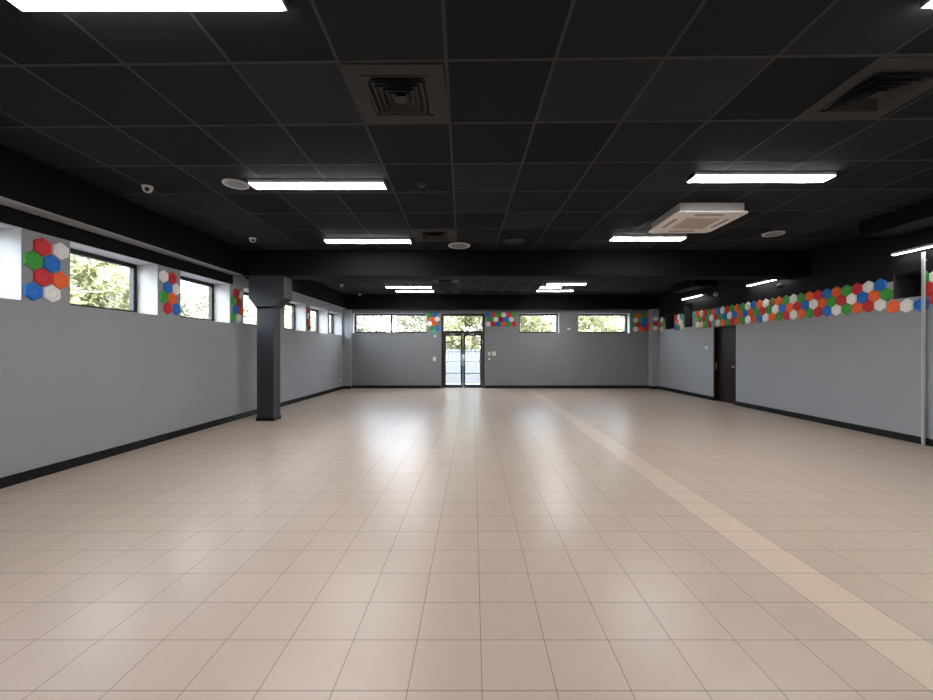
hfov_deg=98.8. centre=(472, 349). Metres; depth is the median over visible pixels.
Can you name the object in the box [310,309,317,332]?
window
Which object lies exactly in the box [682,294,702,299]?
linear light
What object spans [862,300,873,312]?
panel
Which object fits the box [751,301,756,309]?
panel
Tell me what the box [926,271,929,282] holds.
panel
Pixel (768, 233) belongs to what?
grille
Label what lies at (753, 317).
panel
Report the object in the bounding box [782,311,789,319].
panel
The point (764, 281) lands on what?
linear light
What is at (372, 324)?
leafy tree
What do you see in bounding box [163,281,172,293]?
panel
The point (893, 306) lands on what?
panel
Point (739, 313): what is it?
panel
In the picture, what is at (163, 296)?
panel
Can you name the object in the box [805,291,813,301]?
panel
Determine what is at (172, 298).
panel
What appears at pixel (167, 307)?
panel
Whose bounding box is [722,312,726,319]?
panel
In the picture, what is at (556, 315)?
window
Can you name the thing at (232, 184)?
grille
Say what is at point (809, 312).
panel
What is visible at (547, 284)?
diffuser
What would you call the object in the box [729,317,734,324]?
panel
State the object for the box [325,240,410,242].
diffuser
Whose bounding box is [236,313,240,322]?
panel
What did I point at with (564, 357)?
wall
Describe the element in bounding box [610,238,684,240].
diffuser
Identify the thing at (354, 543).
floor
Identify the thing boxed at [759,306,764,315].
panel
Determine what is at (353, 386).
baseboard
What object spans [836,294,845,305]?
panel
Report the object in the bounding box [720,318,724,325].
panel
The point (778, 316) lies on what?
panel
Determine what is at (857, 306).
panel
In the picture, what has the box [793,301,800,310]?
panel
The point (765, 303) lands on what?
panel
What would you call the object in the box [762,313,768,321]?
panel
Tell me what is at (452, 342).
leafy tree
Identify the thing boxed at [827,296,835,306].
panel
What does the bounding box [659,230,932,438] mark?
wall
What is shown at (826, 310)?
panel
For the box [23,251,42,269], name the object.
panel
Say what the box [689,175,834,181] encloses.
diffuser
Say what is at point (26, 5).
linear light
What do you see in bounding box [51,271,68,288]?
panel
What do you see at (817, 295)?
panel
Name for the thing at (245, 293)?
window
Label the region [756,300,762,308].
panel
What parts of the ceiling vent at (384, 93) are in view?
vent frame, plate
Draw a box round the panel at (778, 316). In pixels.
[775,312,782,320]
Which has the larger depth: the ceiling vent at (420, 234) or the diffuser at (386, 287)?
the diffuser at (386, 287)
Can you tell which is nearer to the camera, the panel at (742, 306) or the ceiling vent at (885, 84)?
the ceiling vent at (885, 84)
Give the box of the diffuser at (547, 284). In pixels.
[547,284,584,284]
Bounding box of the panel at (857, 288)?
[852,283,861,294]
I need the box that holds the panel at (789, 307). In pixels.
[786,302,792,311]
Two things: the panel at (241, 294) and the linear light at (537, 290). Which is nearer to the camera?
the panel at (241, 294)
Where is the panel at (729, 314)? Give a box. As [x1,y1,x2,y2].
[727,311,731,319]
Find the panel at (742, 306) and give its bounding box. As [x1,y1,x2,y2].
[740,303,744,310]
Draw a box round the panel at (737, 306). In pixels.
[734,304,739,311]
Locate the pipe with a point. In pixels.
(923, 254)
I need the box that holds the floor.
[0,388,932,699]
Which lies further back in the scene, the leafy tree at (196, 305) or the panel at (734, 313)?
the leafy tree at (196, 305)
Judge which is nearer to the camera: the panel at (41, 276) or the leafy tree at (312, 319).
the panel at (41, 276)
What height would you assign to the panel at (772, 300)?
0.230 m
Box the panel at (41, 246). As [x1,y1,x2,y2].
[33,238,51,255]
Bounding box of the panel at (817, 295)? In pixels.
[813,290,821,299]
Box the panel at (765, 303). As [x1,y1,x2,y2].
[762,299,768,307]
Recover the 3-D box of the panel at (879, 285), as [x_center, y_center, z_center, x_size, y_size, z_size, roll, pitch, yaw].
[7.123,-1.135,7.003,0.031,0.230,0.201,0,0,0]
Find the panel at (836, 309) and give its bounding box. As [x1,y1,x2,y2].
[831,304,840,315]
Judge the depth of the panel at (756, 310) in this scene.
10.04 m
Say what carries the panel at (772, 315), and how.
attached to the wall at (863, 368)
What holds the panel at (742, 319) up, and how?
attached to the wall at (863, 368)
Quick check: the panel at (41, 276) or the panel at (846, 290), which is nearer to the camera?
the panel at (41, 276)
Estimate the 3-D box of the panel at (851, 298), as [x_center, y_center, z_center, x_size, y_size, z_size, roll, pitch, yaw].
[7.123,-0.961,7.532,0.031,0.230,0.201,0,0,0]
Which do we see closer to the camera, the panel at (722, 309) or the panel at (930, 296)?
the panel at (930, 296)
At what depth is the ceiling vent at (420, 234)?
7.29 m
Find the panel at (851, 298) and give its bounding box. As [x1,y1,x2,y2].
[846,293,856,304]
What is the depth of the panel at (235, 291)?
8.54 m
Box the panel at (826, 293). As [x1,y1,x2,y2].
[822,288,831,298]
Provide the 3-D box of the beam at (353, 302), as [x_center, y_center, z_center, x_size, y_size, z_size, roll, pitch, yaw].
[1.056,-1.845,15.515,12.169,0.540,0.310,0,0,0]
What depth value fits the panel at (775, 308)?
9.40 m
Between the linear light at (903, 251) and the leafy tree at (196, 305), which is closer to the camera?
the linear light at (903, 251)
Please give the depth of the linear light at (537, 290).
13.94 m
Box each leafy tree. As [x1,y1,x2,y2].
[70,254,128,309]
[181,282,207,318]
[243,295,290,328]
[285,308,330,331]
[329,316,389,332]
[388,316,446,331]
[444,316,481,349]
[520,316,555,331]
[578,316,621,331]
[602,316,624,331]
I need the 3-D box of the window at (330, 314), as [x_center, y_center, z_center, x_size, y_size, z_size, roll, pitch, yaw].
[-5.407,-0.973,14.712,0.070,0.813,1.324,0,0,0]
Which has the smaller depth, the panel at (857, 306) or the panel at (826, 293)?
the panel at (857, 306)
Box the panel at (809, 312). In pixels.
[805,307,812,317]
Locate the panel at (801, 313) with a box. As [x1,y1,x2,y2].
[797,309,804,318]
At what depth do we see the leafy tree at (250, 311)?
23.23 m
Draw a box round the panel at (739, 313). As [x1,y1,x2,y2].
[737,310,741,317]
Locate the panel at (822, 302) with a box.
[818,297,826,308]
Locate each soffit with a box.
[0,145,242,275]
[246,277,345,308]
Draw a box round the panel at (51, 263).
[43,255,60,272]
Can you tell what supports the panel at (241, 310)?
attached to the wall at (76, 381)
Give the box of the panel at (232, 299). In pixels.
[230,296,235,305]
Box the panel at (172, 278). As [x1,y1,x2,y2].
[168,272,176,283]
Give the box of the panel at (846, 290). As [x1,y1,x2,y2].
[841,285,851,296]
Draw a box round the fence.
[446,349,479,382]
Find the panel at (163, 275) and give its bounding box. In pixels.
[159,270,167,282]
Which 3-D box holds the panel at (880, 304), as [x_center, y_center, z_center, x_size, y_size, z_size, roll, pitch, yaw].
[7.123,-0.787,7.003,0.031,0.230,0.201,0,0,0]
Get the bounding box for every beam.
[243,250,810,279]
[344,295,658,309]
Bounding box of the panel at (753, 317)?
[751,314,755,323]
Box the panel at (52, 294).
[43,285,60,302]
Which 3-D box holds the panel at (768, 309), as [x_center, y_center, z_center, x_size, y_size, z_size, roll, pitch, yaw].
[7.123,-0.961,9.636,0.031,0.230,0.201,0,0,0]
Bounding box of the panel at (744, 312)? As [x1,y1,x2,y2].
[742,309,747,316]
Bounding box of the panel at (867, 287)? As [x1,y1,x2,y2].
[862,281,873,292]
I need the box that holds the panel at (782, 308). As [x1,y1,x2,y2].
[779,303,785,312]
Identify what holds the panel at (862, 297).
attached to the wall at (863, 368)
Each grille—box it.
[225,181,246,187]
[450,244,467,247]
[505,239,523,243]
[670,218,720,228]
[764,232,781,235]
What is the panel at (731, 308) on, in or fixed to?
attached to the wall at (863, 368)
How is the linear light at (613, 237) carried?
attached to the ceiling
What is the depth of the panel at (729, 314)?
11.09 m
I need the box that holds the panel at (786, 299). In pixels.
[782,295,789,304]
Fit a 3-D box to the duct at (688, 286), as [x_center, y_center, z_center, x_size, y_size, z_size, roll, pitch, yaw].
[6.805,-1.991,12.385,0.670,0.248,1.430,0,0,0]
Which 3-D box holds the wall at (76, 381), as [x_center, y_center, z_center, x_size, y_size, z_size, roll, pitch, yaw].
[-5.327,-0.297,5.885,0.440,3.635,20.174,0,0,0]
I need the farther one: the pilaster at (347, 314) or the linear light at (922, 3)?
the pilaster at (347, 314)
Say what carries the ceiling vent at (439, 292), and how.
in the ceiling
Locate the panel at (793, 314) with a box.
[790,309,796,319]
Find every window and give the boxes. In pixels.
[70,248,136,312]
[181,276,213,320]
[243,292,256,325]
[284,303,294,329]
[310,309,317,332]
[329,313,332,333]
[355,314,426,332]
[519,314,557,332]
[578,314,626,332]
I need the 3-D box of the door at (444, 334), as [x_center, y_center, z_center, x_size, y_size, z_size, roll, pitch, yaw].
[-0.394,0.040,15.730,1.696,2.920,0.159,0,0,0]
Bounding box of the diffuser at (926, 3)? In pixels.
[923,0,932,7]
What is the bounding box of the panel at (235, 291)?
[233,288,238,297]
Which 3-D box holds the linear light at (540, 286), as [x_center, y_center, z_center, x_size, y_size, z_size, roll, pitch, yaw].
[2.571,-2.088,13.269,0.697,0.052,0.194,0,0,0]
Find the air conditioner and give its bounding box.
[648,203,747,232]
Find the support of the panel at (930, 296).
attached to the wall at (863, 368)
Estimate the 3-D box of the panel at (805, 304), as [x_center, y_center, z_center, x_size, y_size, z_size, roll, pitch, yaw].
[7.123,-0.961,8.584,0.031,0.230,0.201,0,0,0]
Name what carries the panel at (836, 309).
attached to the wall at (863, 368)
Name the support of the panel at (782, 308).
attached to the wall at (863, 368)
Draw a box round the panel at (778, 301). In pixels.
[775,296,781,305]
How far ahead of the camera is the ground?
19.53 m
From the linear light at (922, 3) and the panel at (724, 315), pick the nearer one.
the linear light at (922, 3)
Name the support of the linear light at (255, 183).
attached to the ceiling
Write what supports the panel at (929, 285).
attached to the wall at (863, 368)
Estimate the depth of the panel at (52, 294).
4.83 m
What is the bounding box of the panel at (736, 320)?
[734,317,739,324]
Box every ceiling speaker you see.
[222,178,249,189]
[448,242,469,248]
[502,238,526,244]
[761,231,784,236]
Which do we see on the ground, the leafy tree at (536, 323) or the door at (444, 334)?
the leafy tree at (536, 323)
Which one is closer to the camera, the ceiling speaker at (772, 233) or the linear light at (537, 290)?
the ceiling speaker at (772, 233)
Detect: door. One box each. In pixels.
[441,314,484,387]
[713,325,735,404]
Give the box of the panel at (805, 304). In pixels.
[801,300,808,309]
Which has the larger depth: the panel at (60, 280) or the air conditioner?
the air conditioner
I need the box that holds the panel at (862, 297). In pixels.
[857,291,867,303]
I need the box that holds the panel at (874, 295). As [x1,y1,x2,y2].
[868,289,879,301]
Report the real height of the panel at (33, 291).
0.223 m
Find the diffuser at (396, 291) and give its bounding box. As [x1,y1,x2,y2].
[396,291,432,291]
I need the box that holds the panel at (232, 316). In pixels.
[230,313,235,322]
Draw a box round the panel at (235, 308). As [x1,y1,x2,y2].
[233,305,238,314]
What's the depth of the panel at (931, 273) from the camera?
6.20 m
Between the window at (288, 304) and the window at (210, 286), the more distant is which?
the window at (288, 304)
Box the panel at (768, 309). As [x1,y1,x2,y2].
[765,306,771,314]
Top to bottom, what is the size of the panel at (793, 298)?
0.230 m
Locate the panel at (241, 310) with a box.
[238,306,243,314]
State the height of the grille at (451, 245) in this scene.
0.010 m
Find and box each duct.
[671,280,717,292]
[859,198,932,236]
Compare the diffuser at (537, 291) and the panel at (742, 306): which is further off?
the diffuser at (537, 291)
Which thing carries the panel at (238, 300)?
attached to the wall at (76, 381)
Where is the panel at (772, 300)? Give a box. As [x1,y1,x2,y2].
[769,298,774,306]
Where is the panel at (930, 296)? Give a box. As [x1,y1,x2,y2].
[929,294,932,304]
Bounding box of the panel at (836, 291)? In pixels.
[831,286,840,297]
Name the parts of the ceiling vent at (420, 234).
vent frame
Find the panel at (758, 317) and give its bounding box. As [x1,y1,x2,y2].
[756,314,762,322]
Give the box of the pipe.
[921,252,926,445]
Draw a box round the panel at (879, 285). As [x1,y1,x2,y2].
[874,279,886,291]
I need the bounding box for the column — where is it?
[249,276,291,420]
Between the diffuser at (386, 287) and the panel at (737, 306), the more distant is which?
the diffuser at (386, 287)
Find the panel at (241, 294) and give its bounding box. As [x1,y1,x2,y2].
[238,290,243,298]
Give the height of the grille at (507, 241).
0.010 m
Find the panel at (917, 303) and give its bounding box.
[914,297,928,311]
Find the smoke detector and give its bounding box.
[416,181,425,187]
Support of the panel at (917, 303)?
attached to the wall at (863, 368)
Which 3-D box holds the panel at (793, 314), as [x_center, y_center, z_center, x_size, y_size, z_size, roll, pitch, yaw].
[7.123,-0.787,8.898,0.031,0.230,0.201,0,0,0]
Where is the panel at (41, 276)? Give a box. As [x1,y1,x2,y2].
[33,268,51,286]
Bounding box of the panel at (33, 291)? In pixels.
[23,282,42,300]
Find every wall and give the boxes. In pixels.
[0,222,343,477]
[352,310,647,384]
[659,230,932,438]
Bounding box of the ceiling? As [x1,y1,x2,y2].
[0,0,932,294]
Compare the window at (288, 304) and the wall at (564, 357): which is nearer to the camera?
the window at (288, 304)
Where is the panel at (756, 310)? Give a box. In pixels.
[753,307,758,315]
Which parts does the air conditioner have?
grille frame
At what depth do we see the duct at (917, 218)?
6.10 m
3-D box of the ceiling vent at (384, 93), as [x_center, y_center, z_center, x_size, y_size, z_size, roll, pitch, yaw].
[-0.603,-2.097,3.335,0.764,0.034,0.764,0,0,0]
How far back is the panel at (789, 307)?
8.99 m
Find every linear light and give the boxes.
[7,0,287,11]
[248,179,386,189]
[324,238,411,242]
[385,286,431,287]
[395,290,433,291]
[536,289,573,291]
[540,286,561,287]
[546,283,585,284]
[609,235,686,240]
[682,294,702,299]
[686,172,836,182]
[746,280,773,285]
[891,243,932,255]
[919,0,932,8]
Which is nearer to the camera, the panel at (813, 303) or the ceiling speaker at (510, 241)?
the ceiling speaker at (510, 241)
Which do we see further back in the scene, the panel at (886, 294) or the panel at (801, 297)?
the panel at (801, 297)
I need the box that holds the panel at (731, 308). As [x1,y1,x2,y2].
[729,305,734,312]
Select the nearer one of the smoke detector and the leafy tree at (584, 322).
the smoke detector
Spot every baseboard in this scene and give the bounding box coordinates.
[0,386,342,488]
[352,385,647,387]
[659,386,932,446]
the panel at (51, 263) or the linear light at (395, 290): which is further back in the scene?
the linear light at (395, 290)
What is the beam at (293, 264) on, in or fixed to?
attached to the ceiling
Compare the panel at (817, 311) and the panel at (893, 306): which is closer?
the panel at (893, 306)
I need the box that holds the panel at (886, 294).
[880,288,892,300]
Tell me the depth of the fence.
20.23 m
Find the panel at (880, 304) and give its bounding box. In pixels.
[874,299,886,311]
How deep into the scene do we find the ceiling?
3.69 m
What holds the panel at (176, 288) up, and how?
attached to the wall at (76, 381)
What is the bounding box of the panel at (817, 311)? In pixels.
[813,307,821,316]
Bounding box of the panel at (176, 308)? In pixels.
[172,303,180,314]
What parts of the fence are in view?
rail, rail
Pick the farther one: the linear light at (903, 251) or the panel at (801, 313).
the panel at (801, 313)
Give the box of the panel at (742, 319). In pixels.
[740,316,744,324]
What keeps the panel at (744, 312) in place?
attached to the wall at (863, 368)
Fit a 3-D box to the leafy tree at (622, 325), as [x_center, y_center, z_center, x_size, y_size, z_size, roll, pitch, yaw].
[9.764,-0.899,24.435,4.271,5.119,3.765,0,0,14]
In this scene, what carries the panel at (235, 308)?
attached to the wall at (76, 381)
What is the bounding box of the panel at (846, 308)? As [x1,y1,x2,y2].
[841,303,851,314]
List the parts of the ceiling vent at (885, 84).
vent frame, plate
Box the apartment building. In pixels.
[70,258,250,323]
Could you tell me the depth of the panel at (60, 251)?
4.93 m
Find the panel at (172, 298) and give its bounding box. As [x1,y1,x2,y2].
[168,292,176,304]
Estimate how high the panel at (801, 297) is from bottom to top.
0.230 m
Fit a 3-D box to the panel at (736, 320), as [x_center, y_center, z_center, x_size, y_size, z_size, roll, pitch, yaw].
[7.123,-0.787,10.792,0.031,0.230,0.201,0,0,0]
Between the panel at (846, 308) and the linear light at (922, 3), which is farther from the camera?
the panel at (846, 308)
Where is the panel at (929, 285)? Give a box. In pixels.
[926,281,932,295]
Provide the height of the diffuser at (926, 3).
0.009 m
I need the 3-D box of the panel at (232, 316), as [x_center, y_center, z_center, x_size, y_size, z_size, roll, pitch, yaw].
[-5.070,-0.686,8.471,0.031,0.211,0.171,0,0,0]
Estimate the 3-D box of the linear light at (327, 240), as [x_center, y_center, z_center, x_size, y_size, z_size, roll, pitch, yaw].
[-2.002,-2.088,7.645,1.634,0.052,0.194,0,0,0]
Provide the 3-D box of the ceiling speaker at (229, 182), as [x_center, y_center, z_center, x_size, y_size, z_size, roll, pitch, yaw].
[-3.010,-2.105,5.080,0.310,0.020,0.310,0,0,0]
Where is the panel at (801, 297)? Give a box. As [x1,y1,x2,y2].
[797,292,804,302]
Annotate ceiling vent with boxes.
[340,64,448,122]
[411,229,456,240]
[433,280,458,282]
[438,291,458,293]
[793,57,932,118]
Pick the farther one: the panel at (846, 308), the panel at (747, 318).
the panel at (747, 318)
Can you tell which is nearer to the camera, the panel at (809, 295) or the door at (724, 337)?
the panel at (809, 295)
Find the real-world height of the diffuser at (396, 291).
0.009 m
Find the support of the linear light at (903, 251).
attached to the wall at (863, 368)
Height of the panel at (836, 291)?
0.230 m
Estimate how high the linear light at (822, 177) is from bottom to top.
0.052 m
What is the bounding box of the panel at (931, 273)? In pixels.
[929,272,932,281]
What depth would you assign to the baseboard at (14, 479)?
5.76 m
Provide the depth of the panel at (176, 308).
6.84 m
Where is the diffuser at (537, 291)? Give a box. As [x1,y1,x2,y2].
[537,291,571,291]
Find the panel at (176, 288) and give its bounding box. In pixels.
[172,283,180,294]
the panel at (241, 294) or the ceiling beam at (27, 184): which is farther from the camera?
the panel at (241, 294)
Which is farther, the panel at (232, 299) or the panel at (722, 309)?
the panel at (722, 309)
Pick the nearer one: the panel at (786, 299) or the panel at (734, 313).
the panel at (786, 299)
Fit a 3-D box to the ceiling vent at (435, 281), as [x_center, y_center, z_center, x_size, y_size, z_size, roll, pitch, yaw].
[-0.830,-2.097,12.240,0.764,0.034,0.764,0,0,0]
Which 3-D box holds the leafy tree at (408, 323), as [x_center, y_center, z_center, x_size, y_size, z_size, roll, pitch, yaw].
[-3.434,-1.155,27.398,4.698,5.630,4.142,0,0,40]
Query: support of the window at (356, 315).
in the wall at (564, 357)
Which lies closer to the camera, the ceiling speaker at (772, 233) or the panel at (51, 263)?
the panel at (51, 263)
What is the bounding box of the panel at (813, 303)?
[809,299,817,309]
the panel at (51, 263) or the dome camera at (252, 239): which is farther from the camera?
the dome camera at (252, 239)
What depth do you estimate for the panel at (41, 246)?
4.73 m
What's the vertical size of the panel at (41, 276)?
0.223 m
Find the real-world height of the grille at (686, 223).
0.005 m
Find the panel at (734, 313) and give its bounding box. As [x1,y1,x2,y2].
[732,311,736,318]
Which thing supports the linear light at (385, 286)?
attached to the ceiling
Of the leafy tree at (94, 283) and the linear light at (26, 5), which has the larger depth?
the leafy tree at (94, 283)
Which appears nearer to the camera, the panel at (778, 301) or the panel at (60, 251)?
the panel at (60, 251)
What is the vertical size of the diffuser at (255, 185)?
0.009 m
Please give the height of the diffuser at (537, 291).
0.009 m
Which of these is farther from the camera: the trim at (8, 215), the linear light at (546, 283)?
the linear light at (546, 283)
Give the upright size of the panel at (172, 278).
0.210 m
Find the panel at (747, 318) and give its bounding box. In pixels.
[745,315,750,323]
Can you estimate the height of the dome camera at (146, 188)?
0.086 m
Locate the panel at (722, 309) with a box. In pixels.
[720,306,724,313]
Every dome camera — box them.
[141,184,153,192]
[249,237,255,242]
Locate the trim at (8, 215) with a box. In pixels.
[0,204,232,284]
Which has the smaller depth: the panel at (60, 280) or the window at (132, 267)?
the panel at (60, 280)
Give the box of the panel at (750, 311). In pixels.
[748,308,752,316]
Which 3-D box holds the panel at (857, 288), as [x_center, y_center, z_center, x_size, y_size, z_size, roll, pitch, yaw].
[7.123,-1.135,7.424,0.031,0.230,0.201,0,0,0]
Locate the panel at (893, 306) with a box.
[887,300,899,312]
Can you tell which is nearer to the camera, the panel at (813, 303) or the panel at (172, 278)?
the panel at (172, 278)
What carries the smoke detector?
attached to the ceiling
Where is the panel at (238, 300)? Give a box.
[236,297,240,306]
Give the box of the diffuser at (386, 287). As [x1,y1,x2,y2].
[386,287,430,287]
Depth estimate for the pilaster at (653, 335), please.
15.35 m
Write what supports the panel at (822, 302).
attached to the wall at (863, 368)
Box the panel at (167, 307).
[163,302,172,314]
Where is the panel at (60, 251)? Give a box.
[52,242,68,259]
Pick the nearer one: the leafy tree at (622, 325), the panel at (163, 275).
the panel at (163, 275)
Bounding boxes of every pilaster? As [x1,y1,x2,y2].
[343,310,351,388]
[648,309,658,388]
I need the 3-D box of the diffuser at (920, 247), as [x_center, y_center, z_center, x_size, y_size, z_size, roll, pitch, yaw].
[7.030,-1.584,5.950,0.047,0.008,1.476,0,0,0]
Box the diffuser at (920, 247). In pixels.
[894,246,932,254]
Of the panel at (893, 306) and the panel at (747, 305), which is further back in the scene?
the panel at (747, 305)
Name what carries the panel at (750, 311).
attached to the wall at (863, 368)
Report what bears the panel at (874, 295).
attached to the wall at (863, 368)
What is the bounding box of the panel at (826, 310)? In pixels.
[822,305,831,316]
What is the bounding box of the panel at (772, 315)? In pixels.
[769,312,774,321]
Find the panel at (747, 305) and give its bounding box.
[745,302,750,309]
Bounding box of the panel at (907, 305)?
[900,299,913,312]
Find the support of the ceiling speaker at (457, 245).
attached to the ceiling
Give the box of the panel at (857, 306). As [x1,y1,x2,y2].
[852,302,861,313]
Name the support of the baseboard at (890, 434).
attached to the wall at (863, 368)
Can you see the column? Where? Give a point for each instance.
(269, 295)
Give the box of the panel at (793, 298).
[790,294,796,303]
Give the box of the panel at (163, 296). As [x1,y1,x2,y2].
[159,291,167,303]
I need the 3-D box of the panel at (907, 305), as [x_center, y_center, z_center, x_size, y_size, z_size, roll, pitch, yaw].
[7.123,-0.725,6.574,0.031,0.230,0.201,0,0,0]
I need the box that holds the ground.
[446,383,479,384]
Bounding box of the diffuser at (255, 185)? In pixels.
[249,183,385,188]
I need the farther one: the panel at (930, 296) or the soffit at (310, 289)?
the soffit at (310, 289)
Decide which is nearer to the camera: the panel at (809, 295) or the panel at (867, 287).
the panel at (867, 287)
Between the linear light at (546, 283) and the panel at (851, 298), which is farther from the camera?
the linear light at (546, 283)
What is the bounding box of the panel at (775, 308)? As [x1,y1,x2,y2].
[772,304,778,313]
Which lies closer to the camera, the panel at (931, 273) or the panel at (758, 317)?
the panel at (931, 273)
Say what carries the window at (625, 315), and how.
in the wall at (564, 357)

